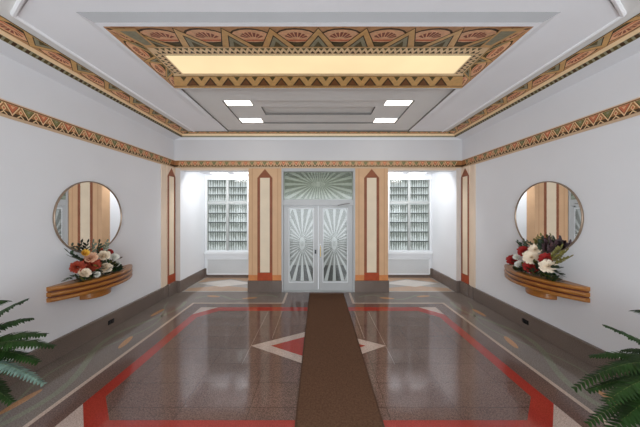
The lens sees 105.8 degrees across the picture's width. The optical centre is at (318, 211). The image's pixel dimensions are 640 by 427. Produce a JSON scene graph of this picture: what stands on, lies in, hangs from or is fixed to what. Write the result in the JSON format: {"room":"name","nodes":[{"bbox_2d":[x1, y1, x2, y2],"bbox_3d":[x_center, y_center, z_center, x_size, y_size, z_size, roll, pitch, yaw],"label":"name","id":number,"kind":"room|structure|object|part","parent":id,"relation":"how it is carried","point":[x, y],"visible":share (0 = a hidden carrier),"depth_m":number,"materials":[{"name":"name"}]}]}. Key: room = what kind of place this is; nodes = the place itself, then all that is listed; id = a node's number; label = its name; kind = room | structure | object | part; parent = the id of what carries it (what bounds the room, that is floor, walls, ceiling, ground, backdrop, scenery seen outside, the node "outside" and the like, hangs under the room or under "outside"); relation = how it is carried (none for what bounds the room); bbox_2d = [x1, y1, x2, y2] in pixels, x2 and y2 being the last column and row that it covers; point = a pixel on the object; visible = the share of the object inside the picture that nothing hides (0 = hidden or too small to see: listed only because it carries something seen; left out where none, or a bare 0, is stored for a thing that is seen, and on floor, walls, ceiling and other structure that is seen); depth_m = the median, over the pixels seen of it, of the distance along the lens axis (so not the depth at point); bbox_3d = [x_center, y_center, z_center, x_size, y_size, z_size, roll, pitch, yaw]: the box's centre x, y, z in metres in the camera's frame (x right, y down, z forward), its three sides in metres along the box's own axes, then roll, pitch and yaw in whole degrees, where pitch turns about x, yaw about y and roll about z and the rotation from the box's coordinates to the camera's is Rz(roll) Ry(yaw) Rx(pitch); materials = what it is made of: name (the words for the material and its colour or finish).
{"room":"building lobby","nodes":[
{"label":"building lobby","id":0,"kind":"room"},
{"bbox_2d":[0,54,173,360],"bbox_3d":[-3.475,-0.125,1.360,0.150,4.050,8.720,0,0,0],"label":"wall","id":1,"kind":"structure","parent":0,"point":[37,165],"depth_m":3.15,"materials":[{"name":"white paint"}]},
{"bbox_2d":[52,181,121,252],"bbox_3d":[-3.387,0.085,3.630,0.026,1.070,1.070,0,0,0],"label":"wall mirror","id":2,"kind":"object","parent":1,"relation":"attached to","point":[86,211],"visible":0.86,"depth_m":3.54,"materials":[{"name":"brown mirror"}]},
{"bbox_2d":[0,98,174,167],"bbox_3d":[-3.391,-1.115,1.360,0.018,0.190,8.720,0,0,0],"label":"trim","id":3,"kind":"structure","parent":1,"relation":"attached to","point":[10,110],"depth_m":3.32,"materials":[{"name":"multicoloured paint"}]},
{"bbox_2d":[46,264,132,302],"bbox_3d":[-3.243,1.107,3.685,0.314,0.321,1.320,0,0,0],"label":"console","id":4,"kind":"object","parent":1,"relation":"attached to","point":[96,287],"visible":0.93,"depth_m":3.38,"materials":[{"name":"brown wood"}]},
{"bbox_2d":[61,239,123,281],"bbox_3d":[-3.194,0.677,3.522,0.286,0.551,0.971,0,0,0],"label":"flower arrangement","id":5,"kind":"object","parent":4,"relation":"on","point":[90,263],"visible":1,"depth_m":3.42,"materials":[{"name":"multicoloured plant"}]},
{"bbox_2d":[0,15,188,139],"bbox_3d":[-3.212,-1.779,1.360,0.376,0.178,8.720,0,0,0],"label":"trim","id":6,"kind":"structure","parent":1,"relation":"attached to","point":[16,43],"depth_m":3.17,"materials":[{"name":"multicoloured paint"}]},
{"bbox_2d":[0,268,247,387],"bbox_3d":[-2.525,1.762,2.000,1.750,0.275,10.000,0,0,0],"label":"baseboard","id":7,"kind":"structure","parent":1,"relation":"attached to","point":[74,339],"depth_m":3.71,"materials":[{"name":"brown stone"}]},
{"bbox_2d":[161,164,175,287],"bbox_3d":[-3.378,0.315,5.460,0.044,2.670,0.460,0,0,0],"label":"pilaster","id":8,"kind":"object","parent":1,"relation":"attached to","point":[168,275],"visible":0.95,"depth_m":5.39,"materials":[{"name":"beige paint"}]},
{"bbox_2d":[174,130,461,280],"bbox_3d":[0.000,-0.125,6.420,7.000,4.050,1.460,0,0,0],"label":"wall","id":9,"kind":"structure","parent":0,"point":[183,149],"depth_m":5.72,"materials":[{"name":"paint"}]},
{"bbox_2d":[204,178,247,257],"bbox_3d":[-2.612,0.190,7.000,1.325,2.300,0.200,0,0,0],"label":"window","id":10,"kind":"structure","parent":9,"relation":"in","point":[226,199],"depth_m":7.05,"materials":[{"name":"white glass"}]},
{"bbox_3d":[-2.935,0.098,7.054,0.530,2.055,0.002,0,0,0],"label":"pane","id":11,"kind":"part","parent":10,"relation":"part of","materials":[{"name":"clear glass"}]},
{"bbox_3d":[-2.610,1.185,6.960,1.320,0.060,0.120,0,0,0],"label":"sill","id":12,"kind":"part","parent":10,"relation":"part of","materials":[{"name":"white stone"}]},
{"bbox_3d":[-2.335,0.098,7.054,0.530,2.055,0.002,0,0,0],"label":"pane","id":13,"kind":"part","parent":10,"relation":"part of","materials":[{"name":"clear glass"}]},
{"bbox_2d":[206,258,247,274],"bbox_3d":[-2.592,1.577,6.949,1.225,0.465,0.031,0,0,0],"label":"radiator cover","id":14,"kind":"object","parent":9,"relation":"attached to","point":[214,266],"visible":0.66,"depth_m":6.94,"materials":[{"name":"white metal"}]},
{"bbox_2d":[281,168,354,291],"bbox_3d":[0.000,0.440,5.785,1.740,2.920,0.190,0,0,0],"label":"door frame","id":15,"kind":"structure","parent":9,"relation":"attached to","point":[283,202],"depth_m":5.70,"materials":[{"name":"paint"}]},
{"bbox_2d":[284,203,352,290],"bbox_3d":[0.000,0.841,5.691,1.630,2.077,0.198,0,0,0],"label":"door","id":16,"kind":"structure","parent":9,"relation":"in","point":[318,240],"depth_m":5.77,"materials":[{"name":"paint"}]},
{"bbox_3d":[-0.403,0.795,5.767,0.575,1.740,0.006,0,0,0],"label":"etched pane","id":17,"kind":"part","parent":16,"relation":"part of","materials":[{"name":"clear glass"}]},
{"bbox_3d":[0.403,0.795,5.767,0.575,1.740,0.006,0,0,0],"label":"etched pane","id":18,"kind":"part","parent":16,"relation":"part of","materials":[{"name":"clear glass"}]},
{"bbox_2d":[176,131,460,139],"bbox_3d":[0.000,-1.779,5.677,6.800,0.178,0.086,0,0,0],"label":"trim","id":19,"kind":"structure","parent":9,"relation":"attached to","point":[197,135],"depth_m":5.70,"materials":[{"name":"white paint"}]},
{"bbox_2d":[175,160,461,167],"bbox_3d":[0.000,-1.115,5.711,6.776,0.190,0.018,0,0,0],"label":"trim","id":20,"kind":"structure","parent":9,"relation":"attached to","point":[178,163],"depth_m":5.71,"materials":[{"name":"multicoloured paint"}]},
{"bbox_2d":[284,172,352,199],"bbox_3d":[0.000,-0.613,5.768,1.640,0.665,0.004,0,0,0],"label":"window","id":21,"kind":"structure","parent":9,"relation":"in","point":[297,185],"depth_m":5.77,"materials":[{"name":"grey glass"}]},
{"bbox_2d":[388,258,429,274],"bbox_3d":[2.592,1.577,6.949,1.225,0.465,0.031,0,0,0],"label":"radiator cover","id":22,"kind":"object","parent":9,"relation":"attached to","point":[396,266],"visible":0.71,"depth_m":6.94,"materials":[{"name":"white metal"}]},
{"bbox_2d":[388,178,432,257],"bbox_3d":[2.612,0.190,7.000,1.325,2.300,0.200,0,0,0],"label":"window","id":23,"kind":"structure","parent":9,"relation":"in","point":[409,199],"depth_m":7.05,"materials":[{"name":"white glass"}]},
{"bbox_3d":[2.335,0.098,7.054,0.530,2.055,0.002,0,0,0],"label":"pane","id":24,"kind":"part","parent":23,"relation":"part of","materials":[{"name":"clear glass"}]},
{"bbox_3d":[2.610,1.185,6.960,1.320,0.060,0.120,0,0,0],"label":"sill","id":25,"kind":"part","parent":23,"relation":"part of","materials":[{"name":"white stone"}]},
{"bbox_3d":[2.935,0.098,7.054,0.530,2.055,0.002,0,0,0],"label":"pane","id":26,"kind":"part","parent":23,"relation":"part of","materials":[{"name":"clear glass"}]},
{"bbox_2d":[0,277,639,426],"bbox_3d":[0.000,1.958,1.993,6.800,0.124,10.014,0,0,0],"label":"floor","id":27,"kind":"structure","parent":0,"point":[214,352],"depth_m":2.91,"materials":[{"name":"brown stone"}]},
{"bbox_2d":[0,298,56,406],"bbox_3d":[-2.752,1.310,1.746,1.013,1.179,1.182,0,0,43],"label":"potted fern","id":28,"kind":"object","parent":27,"relation":"on","point":[10,340],"visible":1,"depth_m":1.86,"materials":[{"name":"plant"}]},
{"bbox_2d":[248,168,281,291],"bbox_3d":[-1.260,0.440,5.817,0.804,2.920,0.265,0,0,0],"label":"pilaster","id":29,"kind":"object","parent":27,"relation":"on","point":[264,184],"visible":0.92,"depth_m":5.72,"materials":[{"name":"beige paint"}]},
{"bbox_2d":[295,293,384,426],"bbox_3d":[0.188,1.890,2.300,0.791,0.012,6.600,0,0,0],"label":"carpet runner","id":30,"kind":"object","parent":27,"relation":"on","point":[336,389],"visible":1,"depth_m":2.82,"materials":[{"name":"brown carpet"}]},
{"bbox_2d":[355,168,388,291],"bbox_3d":[1.260,0.440,5.817,0.804,2.920,0.265,0,0,0],"label":"pilaster","id":31,"kind":"object","parent":27,"relation":"on","point":[371,184],"visible":0.92,"depth_m":5.72,"materials":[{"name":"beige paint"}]},
{"bbox_2d":[571,310,639,426],"bbox_3d":[2.548,1.363,1.591,1.325,1.074,1.059,0,0,0],"label":"potted fern","id":32,"kind":"object","parent":27,"relation":"on","point":[626,396],"visible":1,"depth_m":1.71,"materials":[{"name":"plant"}]},
{"bbox_2d":[0,0,639,131],"bbox_3d":[0.000,-1.990,1.360,6.800,0.320,8.720,0,0,0],"label":"ceiling","id":33,"kind":"structure","parent":0,"point":[74,28],"depth_m":2.65,"materials":[{"name":"white paint"}]},
{"bbox_2d":[224,101,252,105],"bbox_3d":[-1.403,-1.911,4.254,0.465,0.014,0.212,0,0,0],"label":"recessed light","id":34,"kind":"object","parent":33,"relation":"in","point":[229,103],"visible":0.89,"depth_m":4.27,"materials":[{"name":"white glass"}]},
{"bbox_2d":[239,118,263,122],"bbox_3d":[-1.403,-1.911,5.077,0.465,0.014,0.233,0,0,0],"label":"recessed light","id":35,"kind":"object","parent":33,"relation":"in","point":[243,120],"visible":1,"depth_m":5.06,"materials":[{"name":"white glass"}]},
{"bbox_2d":[104,27,532,87],"bbox_3d":[0.000,-1.852,2.990,4.264,0.065,1.192,0,0,0],"label":"ceiling decorative border","id":36,"kind":"object","parent":33,"relation":"attached to","point":[136,39],"visible":1,"depth_m":2.69,"materials":[{"name":"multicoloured paint"}]},
{"bbox_2d":[147,48,489,73],"bbox_3d":[0.000,-1.898,3.035,3.960,0.034,0.541,0,0,0],"label":"ceiling light","id":37,"kind":"object","parent":36,"relation":"attached to","point":[177,60],"depth_m":3.02,"materials":[{"name":"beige glass"}]},
{"bbox_3d":[0.000,-1.900,3.106,3.706,0.030,0.400,0,0,0],"label":"glowing panel","id":38,"kind":"part","parent":37,"relation":"part of","materials":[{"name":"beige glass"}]},
{"bbox_2d":[373,118,397,122],"bbox_3d":[1.403,-1.911,5.077,0.465,0.014,0.233,0,0,0],"label":"recessed light","id":39,"kind":"object","parent":33,"relation":"in","point":[376,120],"visible":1,"depth_m":5.06,"materials":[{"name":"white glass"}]},
{"bbox_2d":[383,101,412,105],"bbox_3d":[1.403,-1.911,4.254,0.465,0.014,0.212,0,0,0],"label":"recessed light","id":40,"kind":"object","parent":33,"relation":"in","point":[387,103],"visible":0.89,"depth_m":4.27,"materials":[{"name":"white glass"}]},
{"bbox_2d":[402,172,436,173],"bbox_3d":[2.515,-1.130,6.550,1.930,0.100,1.200,0,0,0],"label":"ceiling","id":41,"kind":"structure","parent":0,"point":[403,172],"depth_m":6.70,"materials":[{"name":"white paint"}]},
{"bbox_2d":[407,172,426,173],"bbox_3d":[2.760,-1.071,6.770,0.480,0.018,0.220,0,0,0],"label":"recessed light","id":42,"kind":"object","parent":41,"relation":"in","point":[409,172],"visible":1,"depth_m":6.72,"materials":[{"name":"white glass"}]},
{"bbox_2d":[462,52,639,357],"bbox_3d":[3.475,-0.125,1.360,0.150,4.050,8.720,0,0,0],"label":"wall","id":43,"kind":"structure","parent":0,"point":[600,165],"depth_m":3.08,"materials":[{"name":"white paint"}]},
{"bbox_2d":[461,164,475,287],"bbox_3d":[3.378,0.315,5.460,0.044,2.670,0.460,0,0,0],"label":"pilaster","id":44,"kind":"object","parent":43,"relation":"attached to","point":[468,174],"visible":0.93,"depth_m":5.41,"materials":[{"name":"beige paint"}]},
{"bbox_2d":[388,268,629,378],"bbox_3d":[2.525,1.762,2.000,1.750,0.275,10.000,0,0,0],"label":"baseboard","id":45,"kind":"structure","parent":43,"relation":"attached to","point":[577,347],"depth_m":3.79,"materials":[{"name":"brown stone"}]},
{"bbox_2d":[448,13,639,139],"bbox_3d":[3.212,-1.779,1.360,0.376,0.178,8.720,0,0,0],"label":"trim","id":46,"kind":"structure","parent":43,"relation":"attached to","point":[622,42],"depth_m":3.15,"materials":[{"name":"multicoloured paint"}]},
{"bbox_2d":[504,264,589,302],"bbox_3d":[3.243,1.107,3.685,0.314,0.321,1.320,0,0,0],"label":"console","id":47,"kind":"object","parent":43,"relation":"attached to","point":[534,285],"visible":0.91,"depth_m":3.38,"materials":[{"name":"brown wood"}]},
{"bbox_2d":[506,233,572,281],"bbox_3d":[3.216,0.629,3.594,0.299,0.626,1.068,0,0,0],"label":"flower arrangement","id":48,"kind":"object","parent":47,"relation":"on","point":[545,267],"visible":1,"depth_m":3.48,"materials":[{"name":"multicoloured plant"}]},
{"bbox_2d":[515,181,583,252],"bbox_3d":[3.387,0.085,3.630,0.026,1.070,1.070,0,0,0],"label":"wall mirror","id":49,"kind":"object","parent":43,"relation":"attached to","point":[551,208],"visible":0.8,"depth_m":3.53,"materials":[{"name":"brown mirror"}]},
{"bbox_2d":[462,97,639,167],"bbox_3d":[3.391,-1.115,1.360,0.018,0.190,8.720,0,0,0],"label":"trim","id":50,"kind":"structure","parent":43,"relation":"attached to","point":[631,108],"depth_m":3.29,"materials":[{"name":"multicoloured paint"}]},
{"bbox_3d":[-2.515,-1.130,6.550,1.930,0.100,1.200,0,0,0],"label":"ceiling","id":51,"kind":"structure","parent":0,"visible":0},
{"bbox_2d":[209,172,229,173],"bbox_3d":[-2.760,-1.071,6.770,0.480,0.018,0.220,0,0,0],"label":"recessed light","id":52,"kind":"object","parent":51,"relation":"in","point":[209,172],"visible":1,"depth_m":6.71,"materials":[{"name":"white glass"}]}
]}

